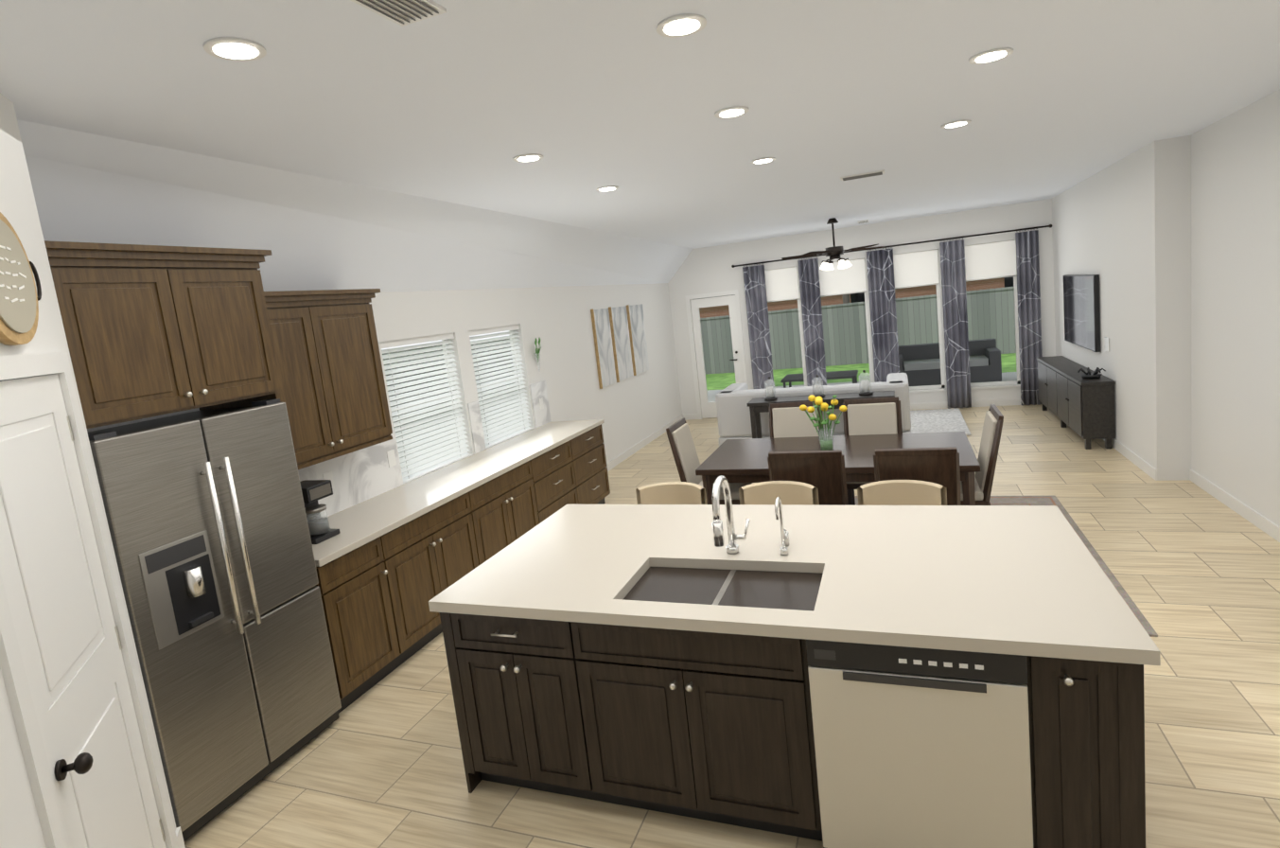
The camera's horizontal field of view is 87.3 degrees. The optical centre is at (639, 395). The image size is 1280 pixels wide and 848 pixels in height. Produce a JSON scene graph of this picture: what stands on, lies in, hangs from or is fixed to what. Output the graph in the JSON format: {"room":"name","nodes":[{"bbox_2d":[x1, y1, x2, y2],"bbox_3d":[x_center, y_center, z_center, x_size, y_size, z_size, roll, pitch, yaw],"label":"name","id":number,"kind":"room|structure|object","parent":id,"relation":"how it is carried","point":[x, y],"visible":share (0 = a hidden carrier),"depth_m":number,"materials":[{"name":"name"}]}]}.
{"room":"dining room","nodes":[
{"label":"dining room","id":0,"kind":"room"},
{"bbox_2d":[0,92,176,847],"bbox_3d":[-1.792,0.560,1.334,2.756,3.060,2.171,-3,8,21],"label":"wall","id":1,"kind":"structure","parent":0,"point":[20,825],"depth_m":2.28,"materials":[{"name":"white paint"}]},
{"bbox_2d":[0,211,41,345],"bbox_3d":[-1.936,-0.362,2.037,0.039,0.420,0.480,-10,8,-23],"label":"sign","id":2,"kind":"object","parent":1,"relation":"attached to","point":[20,295],"visible":1,"depth_m":2.08,"materials":[{"name":"beige"}]},
{"bbox_2d":[0,373,166,847],"bbox_3d":[-1.814,0.959,2.165,0.570,2.034,0.568,-3,8,21],"label":"pantry door","id":3,"kind":"structure","parent":1,"relation":"in","point":[65,626],"depth_m":2.13,"materials":[{"name":"white wood"}]},
{"bbox_2d":[87,282,682,483],"bbox_3d":[-1.490,-0.136,6.223,0.140,3.060,11.730,-3,8,21],"label":"wall","id":4,"kind":"structure","parent":0,"point":[634,410],"depth_m":7.63,"materials":[{"name":"white paint"}]},
{"bbox_2d":[46,251,286,428],"bbox_3d":[-2.227,-0.252,3.043,0.419,0.660,0.935,-3,8,21],"label":"upper cabinet","id":5,"kind":"object","parent":4,"relation":"attached to","point":[151,330],"depth_m":2.90,"materials":[{"name":"brown wood"}]},
{"bbox_2d":[214,297,392,467],"bbox_3d":[-2.063,-0.091,4.079,0.330,0.929,1.039,-3,8,21],"label":"upper cabinet","id":6,"kind":"object","parent":4,"relation":"attached to","point":[336,400],"depth_m":4.09,"materials":[{"name":"brown wood"}]},
{"bbox_2d":[298,380,551,517],"bbox_3d":[-1.653,0.373,5.505,0.014,0.455,3.795,-3,8,21],"label":"backsplash","id":7,"kind":"structure","parent":4,"relation":"attached to","point":[357,477],"depth_m":4.78,"materials":[{"name":"tile"}]},
{"bbox_2d":[391,339,462,449],"bbox_3d":[-1.803,0.079,5.496,0.040,1.100,0.920,-3,8,21],"label":"window","id":8,"kind":"structure","parent":4,"relation":"in","point":[442,340],"depth_m":5.85,"materials":[{"name":"white"}]},
{"bbox_2d":[380,332,469,481],"bbox_3d":[-1.742,0.075,5.473,0.050,1.100,0.920,-3,8,21],"label":"window blind","id":9,"kind":"object","parent":8,"relation":"attached to","point":[414,467],"visible":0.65,"depth_m":5.45,"materials":[{"name":"white plastic"}]},
{"bbox_2d":[477,330,525,420],"bbox_3d":[-1.416,-0.104,6.520,0.040,1.100,0.900,-3,8,21],"label":"window","id":10,"kind":"structure","parent":4,"relation":"in","point":[478,388],"depth_m":6.87,"materials":[{"name":"white"}]},
{"bbox_2d":[468,324,530,447],"bbox_3d":[-1.355,-0.107,6.497,0.050,1.100,0.900,-3,8,21],"label":"window blind","id":11,"kind":"object","parent":10,"relation":"attached to","point":[494,433],"visible":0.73,"depth_m":6.49,"materials":[{"name":"white plastic"}]},
{"bbox_2d":[533,337,542,370],"bbox_3d":[-1.078,-0.423,7.030,0.070,0.358,0.150,-3,8,21],"label":"potted plant","id":12,"kind":"object","parent":4,"relation":"attached to","point":[537,352],"visible":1,"depth_m":7.02,"materials":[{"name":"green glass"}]},
{"bbox_2d":[590,308,616,388],"bbox_3d":[-0.464,-0.620,8.685,0.037,1.010,0.492,-3,8,21],"label":"art panel","id":13,"kind":"object","parent":4,"relation":"attached to","point":[604,346],"visible":1,"depth_m":8.63,"materials":[{"name":"fabric"}]},
{"bbox_2d":[608,305,633,382],"bbox_3d":[-0.253,-0.720,9.243,0.037,1.010,0.562,-3,8,21],"label":"art panel","id":14,"kind":"object","parent":4,"relation":"attached to","point":[621,341],"visible":1,"depth_m":9.19,"materials":[{"name":"fabric"}]},
{"bbox_2d":[626,303,648,375],"bbox_3d":[-0.026,-0.826,9.843,0.037,1.010,0.582,-3,8,21],"label":"art panel","id":15,"kind":"object","parent":4,"relation":"attached to","point":[638,338],"visible":1,"depth_m":9.79,"materials":[{"name":"fabric"}]},
{"bbox_2d":[0,289,1279,847],"bbox_3d":[1.331,0.152,5.280,6.041,2.120,11.596,-3,8,21],"label":"baseboard","id":16,"kind":"structure","parent":4,"relation":"attached to","point":[28,730],"depth_m":2.48,"materials":[{"name":"white wood"}]},
{"bbox_2d":[0,0,1279,292],"bbox_3d":[2.465,-1.587,4.470,8.930,0.810,11.730,-3,8,21],"label":"ceiling","id":17,"kind":"structure","parent":0,"point":[333,144],"depth_m":3.26,"materials":[{"name":"white paint"}]},
{"bbox_2d":[203,36,266,61],"bbox_3d":[-1.301,-1.110,2.158,0.176,0.011,0.176,-3,8,21],"label":"recessed light","id":18,"kind":"object","parent":17,"relation":"in","point":[234,48],"visible":0.96,"depth_m":2.14,"materials":[{"name":"white"}]},
{"bbox_2d":[350,0,446,26],"bbox_3d":[-0.713,-1.145,1.962,0.170,0.018,0.250,-3,8,21],"label":"ceiling vent","id":19,"kind":"object","parent":17,"relation":"in","point":[402,12],"visible":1,"depth_m":2.00,"materials":[{"name":"white metal"}]},
{"bbox_2d":[513,153,543,161],"bbox_3d":[-0.656,-1.393,3.945,0.176,0.011,0.176,-3,8,21],"label":"recessed light","id":20,"kind":"object","parent":17,"relation":"in","point":[530,157],"visible":0.98,"depth_m":3.92,"materials":[{"name":"white"}]},
{"bbox_2d":[596,185,618,191],"bbox_3d":[-0.248,-1.580,5.134,0.176,0.011,0.176,-3,8,21],"label":"recessed light","id":21,"kind":"object","parent":17,"relation":"in","point":[608,188],"visible":0.98,"depth_m":5.09,"materials":[{"name":"white"}]},
{"bbox_2d":[656,13,706,37],"bbox_3d":[0.145,-1.286,2.339,0.176,0.011,0.176,-3,8,21],"label":"recessed light","id":22,"kind":"object","parent":17,"relation":"in","point":[681,25],"visible":1,"depth_m":2.32,"materials":[{"name":"white"}]},
{"bbox_2d":[714,105,748,118],"bbox_3d":[0.471,-1.454,3.454,0.176,0.011,0.176,-3,8,21],"label":"recessed light","id":23,"kind":"object","parent":17,"relation":"in","point":[731,112],"visible":0.98,"depth_m":3.43,"materials":[{"name":"white"}]},
{"bbox_2d":[750,157,775,164],"bbox_3d":[0.866,-1.649,4.722,0.176,0.011,0.176,-3,8,21],"label":"recessed light","id":24,"kind":"object","parent":17,"relation":"in","point":[763,160],"visible":0.94,"depth_m":4.69,"materials":[{"name":"white"}]},
{"bbox_2d":[781,217,886,270],"bbox_3d":[2.545,-1.999,8.909,1.341,0.668,1.363,-3,8,21],"label":"ceiling fan","id":25,"kind":"object","parent":17,"relation":"hanging from","point":[834,252],"visible":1,"depth_m":8.84,"materials":[{"name":"black metal"}]},
{"bbox_2d":[840,169,884,180],"bbox_3d":[1.904,-1.878,5.741,0.360,0.018,0.160,-3,8,21],"label":"ceiling vent","id":26,"kind":"object","parent":17,"relation":"in","point":[864,175],"visible":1,"depth_m":5.71,"materials":[{"name":"white metal"}]},
{"bbox_2d":[857,219,869,223],"bbox_3d":[3.192,-2.478,9.591,0.150,0.018,0.300,-3,8,21],"label":"ceiling vent","id":27,"kind":"object","parent":17,"relation":"in","point":[863,221],"visible":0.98,"depth_m":9.50,"materials":[{"name":"white metal"}]},
{"bbox_2d":[940,119,971,128],"bbox_3d":[1.997,-1.712,4.240,0.176,0.011,0.176,-3,8,21],"label":"recessed light","id":28,"kind":"object","parent":17,"relation":"in","point":[956,123],"visible":0.94,"depth_m":4.21,"materials":[{"name":"white"}]},
{"bbox_2d":[968,47,1013,64],"bbox_3d":[1.572,-1.518,3.005,0.176,0.011,0.176,-3,8,21],"label":"recessed light","id":29,"kind":"object","parent":17,"relation":"in","point":[991,55],"visible":1,"depth_m":2.98,"materials":[{"name":"white"}]},
{"bbox_2d":[184,403,1279,847],"bbox_3d":[2.775,1.176,4.844,9.250,0.100,12.050,-3,8,21],"label":"floor","id":30,"kind":"structure","parent":0,"point":[1193,567],"depth_m":3.23,"materials":[{"name":"tile"}]},
{"bbox_2d":[87,398,341,841],"bbox_3d":[-2.117,0.985,3.210,0.688,1.795,0.895,-3,8,21],"label":"refrigerator","id":31,"kind":"object","parent":30,"relation":"on","point":[207,523],"visible":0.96,"depth_m":3.01,"materials":[{"name":"grey metal"}]},
{"bbox_2d":[312,419,610,713],"bbox_3d":[-1.275,1.030,5.479,0.660,0.915,3.795,-3,8,21],"label":"base cabinet","id":32,"kind":"object","parent":30,"relation":"on","point":[390,564],"visible":0.79,"depth_m":4.49,"materials":[{"name":"brown wood"}]},
{"bbox_2d":[299,479,340,543],"bbox_3d":[-1.929,0.680,3.928,0.212,0.330,0.180,-3,8,21],"label":"coffee maker","id":33,"kind":"object","parent":32,"relation":"on","point":[313,491],"visible":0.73,"depth_m":3.89,"materials":[{"name":"black plastic"}]},
{"bbox_2d":[635,481,707,504],"bbox_3d":[0.206,1.042,4.296,0.477,0.877,0.490,-3,8,21],"label":"counter stool","id":34,"kind":"object","parent":30,"relation":"on","point":[675,493],"visible":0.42,"depth_m":4.43,"materials":[{"name":"beige fabric"}]},
{"bbox_2d":[738,480,819,505],"bbox_3d":[0.849,1.004,4.046,0.477,0.877,0.490,-3,8,21],"label":"counter stool","id":35,"kind":"object","parent":30,"relation":"on","point":[789,492],"visible":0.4,"depth_m":4.18,"materials":[{"name":"beige fabric"}]},
{"bbox_2d":[429,607,1160,847],"bbox_3d":[0.573,1.173,3.038,2.529,0.875,1.299,-3,8,21],"label":"kitchen island","id":36,"kind":"object","parent":30,"relation":"on","point":[900,675],"depth_m":2.37,"materials":[{"name":"brown wood"}]},
{"bbox_2d":[428,550,1160,660],"bbox_3d":[0.393,0.780,2.640,2.565,0.045,0.550,-3,8,21],"label":"island countertop","id":37,"kind":"structure","parent":36,"relation":"on","point":[1078,612],"depth_m":2.41,"materials":[{"name":"white stone"}]},
{"bbox_2d":[621,561,822,611],"bbox_3d":[0.345,0.892,2.743,0.804,0.217,0.454,-3,8,21],"label":"sink","id":38,"kind":"object","parent":37,"relation":"in","point":[752,586],"depth_m":2.78,"materials":[{"name":"silver metal"}]},
{"bbox_2d":[772,496,791,565],"bbox_3d":[0.614,0.556,2.918,0.044,0.272,0.224,-3,8,21],"label":"faucet","id":39,"kind":"object","parent":37,"relation":"on","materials":[{"name":"silver metal"}]},
{"bbox_2d":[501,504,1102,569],"bbox_3d":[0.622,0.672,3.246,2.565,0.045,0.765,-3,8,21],"label":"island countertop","id":40,"kind":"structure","parent":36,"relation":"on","point":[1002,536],"depth_m":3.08,"materials":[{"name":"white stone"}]},
{"bbox_2d":[715,372,911,446],"bbox_3d":[2.179,0.270,8.425,2.250,0.860,0.960,-3,8,21],"label":"sofa","id":41,"kind":"object","parent":30,"relation":"on","point":[733,412],"visible":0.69,"depth_m":8.16,"materials":[{"name":"white fabric"}]},
{"bbox_2d":[746,390,894,438],"bbox_3d":[2.083,0.413,7.674,1.600,0.800,0.360,-3,8,21],"label":"table","id":42,"kind":"object","parent":30,"relation":"on","point":[757,406],"visible":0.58,"depth_m":7.68,"materials":[{"name":"brown wood"}]},
{"bbox_2d":[764,376,777,400],"bbox_3d":[1.512,-0.083,7.802,0.150,0.267,0.150,-3,8,21],"label":"jar","id":43,"kind":"object","parent":42,"relation":"on","point":[770,389],"visible":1,"depth_m":7.78,"materials":[{"name":"clear glass"}]},
{"bbox_2d":[811,374,824,397],"bbox_3d":[2.015,-0.106,7.607,0.150,0.253,0.150,-3,8,21],"label":"jar","id":44,"kind":"object","parent":42,"relation":"on","point":[817,391],"visible":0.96,"depth_m":7.58,"materials":[{"name":"clear glass"}]},
{"bbox_2d":[859,369,873,395],"bbox_3d":[2.489,-0.144,7.422,0.150,0.274,0.150,-3,8,21],"label":"jar","id":45,"kind":"object","parent":42,"relation":"on","point":[866,385],"visible":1,"depth_m":7.39,"materials":[{"name":"glass"}]},
{"bbox_2d":[857,479,946,505],"bbox_3d":[1.500,0.965,3.793,0.477,0.877,0.490,-3,8,21],"label":"counter stool","id":46,"kind":"object","parent":30,"relation":"on","point":[902,492],"visible":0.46,"depth_m":3.92,"materials":[{"name":"beige fabric"}]},
{"bbox_2d":[910,407,971,435],"bbox_3d":[3.183,0.419,9.606,2.650,0.030,1.730,-3,8,21],"label":"area rug","id":47,"kind":"object","parent":30,"relation":"on","point":[941,420],"visible":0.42,"depth_m":9.19,"materials":[{"name":"white carpet"}]},
{"bbox_2d":[854,495,1157,636],"bbox_3d":[1.762,1.172,5.292,3.100,0.012,2.470,-3,8,21],"label":"dining rug","id":48,"kind":"object","parent":30,"relation":"on","point":[1055,500],"visible":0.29,"depth_m":5.08,"materials":[{"name":"grey carpet"}]},
{"bbox_2d":[666,417,752,504],"bbox_3d":[0.607,0.725,5.632,0.585,1.031,0.480,-3,8,21],"label":"dining chair","id":49,"kind":"object","parent":48,"relation":"on","point":[683,448],"visible":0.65,"depth_m":5.54,"materials":[{"name":"beige fabric"}]},
{"bbox_2d":[768,401,823,438],"bbox_3d":[1.351,0.613,5.843,0.480,1.031,0.585,-3,8,21],"label":"dining chair","id":50,"kind":"object","parent":48,"relation":"on","point":[789,419],"visible":0.29,"depth_m":5.99,"materials":[{"name":"beige fabric"}]},
{"bbox_2d":[767,450,848,505],"bbox_3d":[1.176,0.814,4.504,0.480,1.031,0.585,-3,8,21],"label":"dining chair","id":51,"kind":"object","parent":48,"relation":"on","point":[823,472],"visible":0.42,"depth_m":4.21,"materials":[{"name":"brown wood"}]},
{"bbox_2d":[695,431,980,505],"bbox_3d":[1.550,0.803,5.290,1.950,0.760,1.040,-3,8,21],"label":"dining table","id":52,"kind":"object","parent":48,"relation":"on","point":[738,460],"visible":0.5,"depth_m":5.16,"materials":[{"name":"brown wood"}]},
{"bbox_2d":[799,394,847,450],"bbox_3d":[1.435,0.217,5.225,0.365,0.436,0.320,-3,8,21],"label":"vase","id":53,"kind":"object","parent":52,"relation":"on","point":[826,444],"visible":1,"depth_m":5.20,"materials":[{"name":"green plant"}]},
{"bbox_2d":[842,396,902,505],"bbox_3d":[1.956,0.577,5.608,0.480,1.031,0.585,-3,8,21],"label":"dining chair","id":54,"kind":"object","parent":48,"relation":"on","point":[879,415],"visible":0.46,"depth_m":5.74,"materials":[{"name":"beige fabric"}]},
{"bbox_2d":[873,446,961,505],"bbox_3d":[1.772,0.778,4.272,0.480,1.031,0.585,-3,8,21],"label":"dining chair","id":55,"kind":"object","parent":48,"relation":"on","point":[939,465],"visible":0.42,"depth_m":3.97,"materials":[{"name":"brown wood"}]},
{"bbox_2d":[960,403,1003,505],"bbox_3d":[2.345,0.624,4.936,0.585,1.031,0.480,-3,8,21],"label":"dining chair","id":56,"kind":"object","parent":48,"relation":"on","point":[990,443],"visible":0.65,"depth_m":4.68,"materials":[{"name":"beige fabric"}]},
{"bbox_2d":[1036,355,1115,449],"bbox_3d":[5.234,0.027,8.159,0.318,0.735,2.370,-3,8,21],"label":"tv console","id":57,"kind":"object","parent":30,"relation":"on","point":[1073,399],"visible":1,"depth_m":7.30,"materials":[{"name":"brown wood"}]},
{"bbox_2d":[1077,367,1105,379],"bbox_3d":[4.883,-0.241,7.265,0.264,0.107,0.259,-3,8,21],"label":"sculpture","id":58,"kind":"object","parent":57,"relation":"on","point":[1089,375],"visible":1,"depth_m":7.21,"materials":[{"name":"black plastic"}]},
{"bbox_2d":[667,198,1055,418],"bbox_3d":[3.290,-1.252,10.498,5.790,3.060,0.140,-3,8,21],"label":"wall","id":59,"kind":"structure","parent":0,"point":[706,270],"depth_m":10.24,"materials":[{"name":"white paint"}]},
{"bbox_2d":[690,295,742,418],"bbox_3d":[1.315,-0.628,11.291,0.758,2.032,0.110,-3,8,21],"label":"patio door","id":60,"kind":"structure","parent":59,"relation":"in","point":[709,409],"depth_m":11.29,"materials":[{"name":"white paint"}]},
{"bbox_2d":[766,266,806,385],"bbox_3d":[2.310,-1.009,10.939,0.680,2.080,0.050,-3,8,21],"label":"window","id":61,"kind":"structure","parent":59,"relation":"in","point":[798,304],"depth_m":10.82,"materials":[{"name":"white"}]},
{"bbox_2d":[764,266,799,302],"bbox_3d":[2.274,-1.768,10.750,0.510,0.506,0.024,-3,8,21],"label":"shades","id":62,"kind":"object","parent":61,"relation":"attached to","point":[781,284],"depth_m":10.75,"materials":[{"name":"white fabric"}]},
{"bbox_2d":[819,258,873,382],"bbox_3d":[3.185,-1.061,10.599,0.840,2.080,0.050,-3,8,21],"label":"window","id":63,"kind":"structure","parent":59,"relation":"in","point":[866,293],"depth_m":10.45,"materials":[{"name":"white"}]},
{"bbox_2d":[818,258,866,297],"bbox_3d":[3.139,-1.819,10.414,0.688,0.506,0.024,-3,8,21],"label":"shades","id":64,"kind":"object","parent":63,"relation":"attached to","point":[851,279],"depth_m":10.41,"materials":[{"name":"white fabric"}]},
{"bbox_2d":[731,224,1052,267],"bbox_3d":[3.587,-2.211,10.067,4.500,0.052,0.134,-3,8,21],"label":"curtain rod","id":65,"kind":"object","parent":59,"relation":"attached to","point":[940,239],"visible":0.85,"depth_m":9.77,"materials":[{"name":"black metal"}]},
{"bbox_2d":[742,264,773,388],"bbox_3d":[1.945,-0.858,10.880,0.344,2.450,0.070,-3,8,21],"label":"curtain","id":66,"kind":"object","parent":65,"relation":"hanging from","point":[758,319],"visible":0.79,"depth_m":10.84,"materials":[{"name":"fabric"}]},
{"bbox_2d":[797,258,826,385],"bbox_3d":[2.736,-0.905,10.572,0.304,2.450,0.070,-3,8,21],"label":"curtain","id":67,"kind":"object","parent":65,"relation":"hanging from","point":[812,314],"visible":0.79,"depth_m":10.53,"materials":[{"name":"fabric"}]},
{"bbox_2d":[866,247,899,382],"bbox_3d":[3.713,-0.964,10.192,0.374,2.450,0.070,-3,8,21],"label":"curtain","id":68,"kind":"object","parent":65,"relation":"hanging from","point":[880,265],"visible":0.77,"depth_m":10.15,"materials":[{"name":"fabric"}]},
{"bbox_2d":[939,239,971,408],"bbox_3d":[4.630,-1.018,9.836,0.324,2.450,0.070,-3,8,21],"label":"curtain","id":69,"kind":"object","parent":65,"relation":"hanging from","point":[953,269],"visible":1,"depth_m":9.83,"materials":[{"name":"fabric"}]},
{"bbox_2d":[1015,229,1042,404],"bbox_3d":[5.514,-1.071,9.493,0.284,2.450,0.070,-3,8,21],"label":"curtain","id":70,"kind":"object","parent":65,"relation":"hanging from","point":[1028,287],"visible":0.98,"depth_m":9.47,"materials":[{"name":"fabric"}]},
{"bbox_2d":[893,248,945,389],"bbox_3d":[4.134,-1.118,10.230,0.840,2.080,0.050,-3,8,21],"label":"window","id":71,"kind":"structure","parent":59,"relation":"in","point":[942,385],"depth_m":10.12,"materials":[{"name":"white"}]},
{"bbox_2d":[893,249,939,288],"bbox_3d":[4.125,-1.878,10.031,0.609,0.506,0.024,-3,8,21],"label":"shades","id":72,"kind":"object","parent":71,"relation":"attached to","point":[918,269],"depth_m":10.03,"materials":[{"name":"white fabric"}]},
{"bbox_2d":[965,239,1020,385],"bbox_3d":[5.084,-1.174,9.861,0.840,2.080,0.050,-3,8,21],"label":"window","id":73,"kind":"structure","parent":59,"relation":"in","point":[1017,381],"depth_m":9.77,"materials":[{"name":"white"}]},
{"bbox_2d":[964,240,1016,280],"bbox_3d":[5.050,-1.933,9.672,0.654,0.506,0.024,-3,8,21],"label":"shades","id":74,"kind":"object","parent":73,"relation":"attached to","point":[982,261],"depth_m":9.67,"materials":[{"name":"white fabric"}]},
{"bbox_2d":[1052,88,1279,526],"bbox_3d":[4.894,-0.879,6.409,0.390,3.060,6.690,-3,8,21],"label":"wall","id":75,"kind":"structure","parent":0,"point":[1174,243],"depth_m":5.01,"materials":[{"name":"white paint"}]},
{"bbox_2d":[1063,274,1100,351],"bbox_3d":[5.273,-1.015,8.038,0.050,0.850,1.455,-3,8,21],"label":"screen","id":76,"kind":"object","parent":75,"relation":"attached to","point":[1081,310],"visible":1,"depth_m":7.84,"materials":[{"name":"black glass"}]},
{"bbox_2d":[1104,336,1109,350],"bbox_3d":[4.991,-0.545,7.169,0.009,0.140,0.150,-3,8,21],"label":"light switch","id":77,"kind":"object","parent":75,"relation":"attached to","point":[1107,342],"visible":1,"depth_m":7.15,"materials":[{"name":"white plastic"}]},
{"label":"outside","id":78,"kind":"structure","parent":0,"visible":0},
{"bbox_2d":[705,352,1016,389],"bbox_3d":[4.744,-1.034,21.589,60.450,0.050,68.450,-3,8,21],"label":"lawn","id":79,"kind":"structure","parent":78,"point":[720,381],"depth_m":18.13,"materials":[{"name":"green plant"}]},
{"bbox_2d":[382,286,1016,468],"bbox_3d":[-0.015,0.936,4.269,57.000,1.738,32.520,-3,8,21],"label":"fence","id":80,"kind":"object","parent":79,"relation":"on","point":[990,313],"visible":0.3,"depth_m":18.98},
{"bbox_2d":[841,294,849,303],"bbox_3d":[6.457,-5.033,21.227,5.202,7.537,5.327,-3,8,21],"label":"tree","id":81,"kind":"object","parent":79,"relation":"on","point":[846,298],"depth_m":21.30,"materials":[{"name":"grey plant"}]},
{"bbox_2d":[698,276,1013,317],"bbox_3d":[12.273,-6.841,28.791,30.000,7.798,13.000,-3,8,21],"label":"neighbouring house","id":82,"kind":"structure","parent":79,"relation":"on","point":[903,292],"depth_m":24.44,"materials":[{"name":"black"}]},
{"bbox_2d":[707,371,1016,402],"bbox_3d":[4.176,0.114,12.416,9.000,0.259,3.550,-3,8,21],"label":"patio slab","id":83,"kind":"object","parent":79,"relation":"on","point":[1006,376],"depth_m":14.03,"materials":[{"name":"grey concrete"}]},
{"bbox_2d":[780,338,1001,387],"bbox_3d":[4.619,-0.440,12.395,3.700,0.739,1.900,-3,8,21],"label":"patio furniture","id":84,"kind":"object","parent":83,"relation":"on","point":[920,364],"visible":0.52,"depth_m":12.36,"materials":[{"name":"grey"}]}
]}

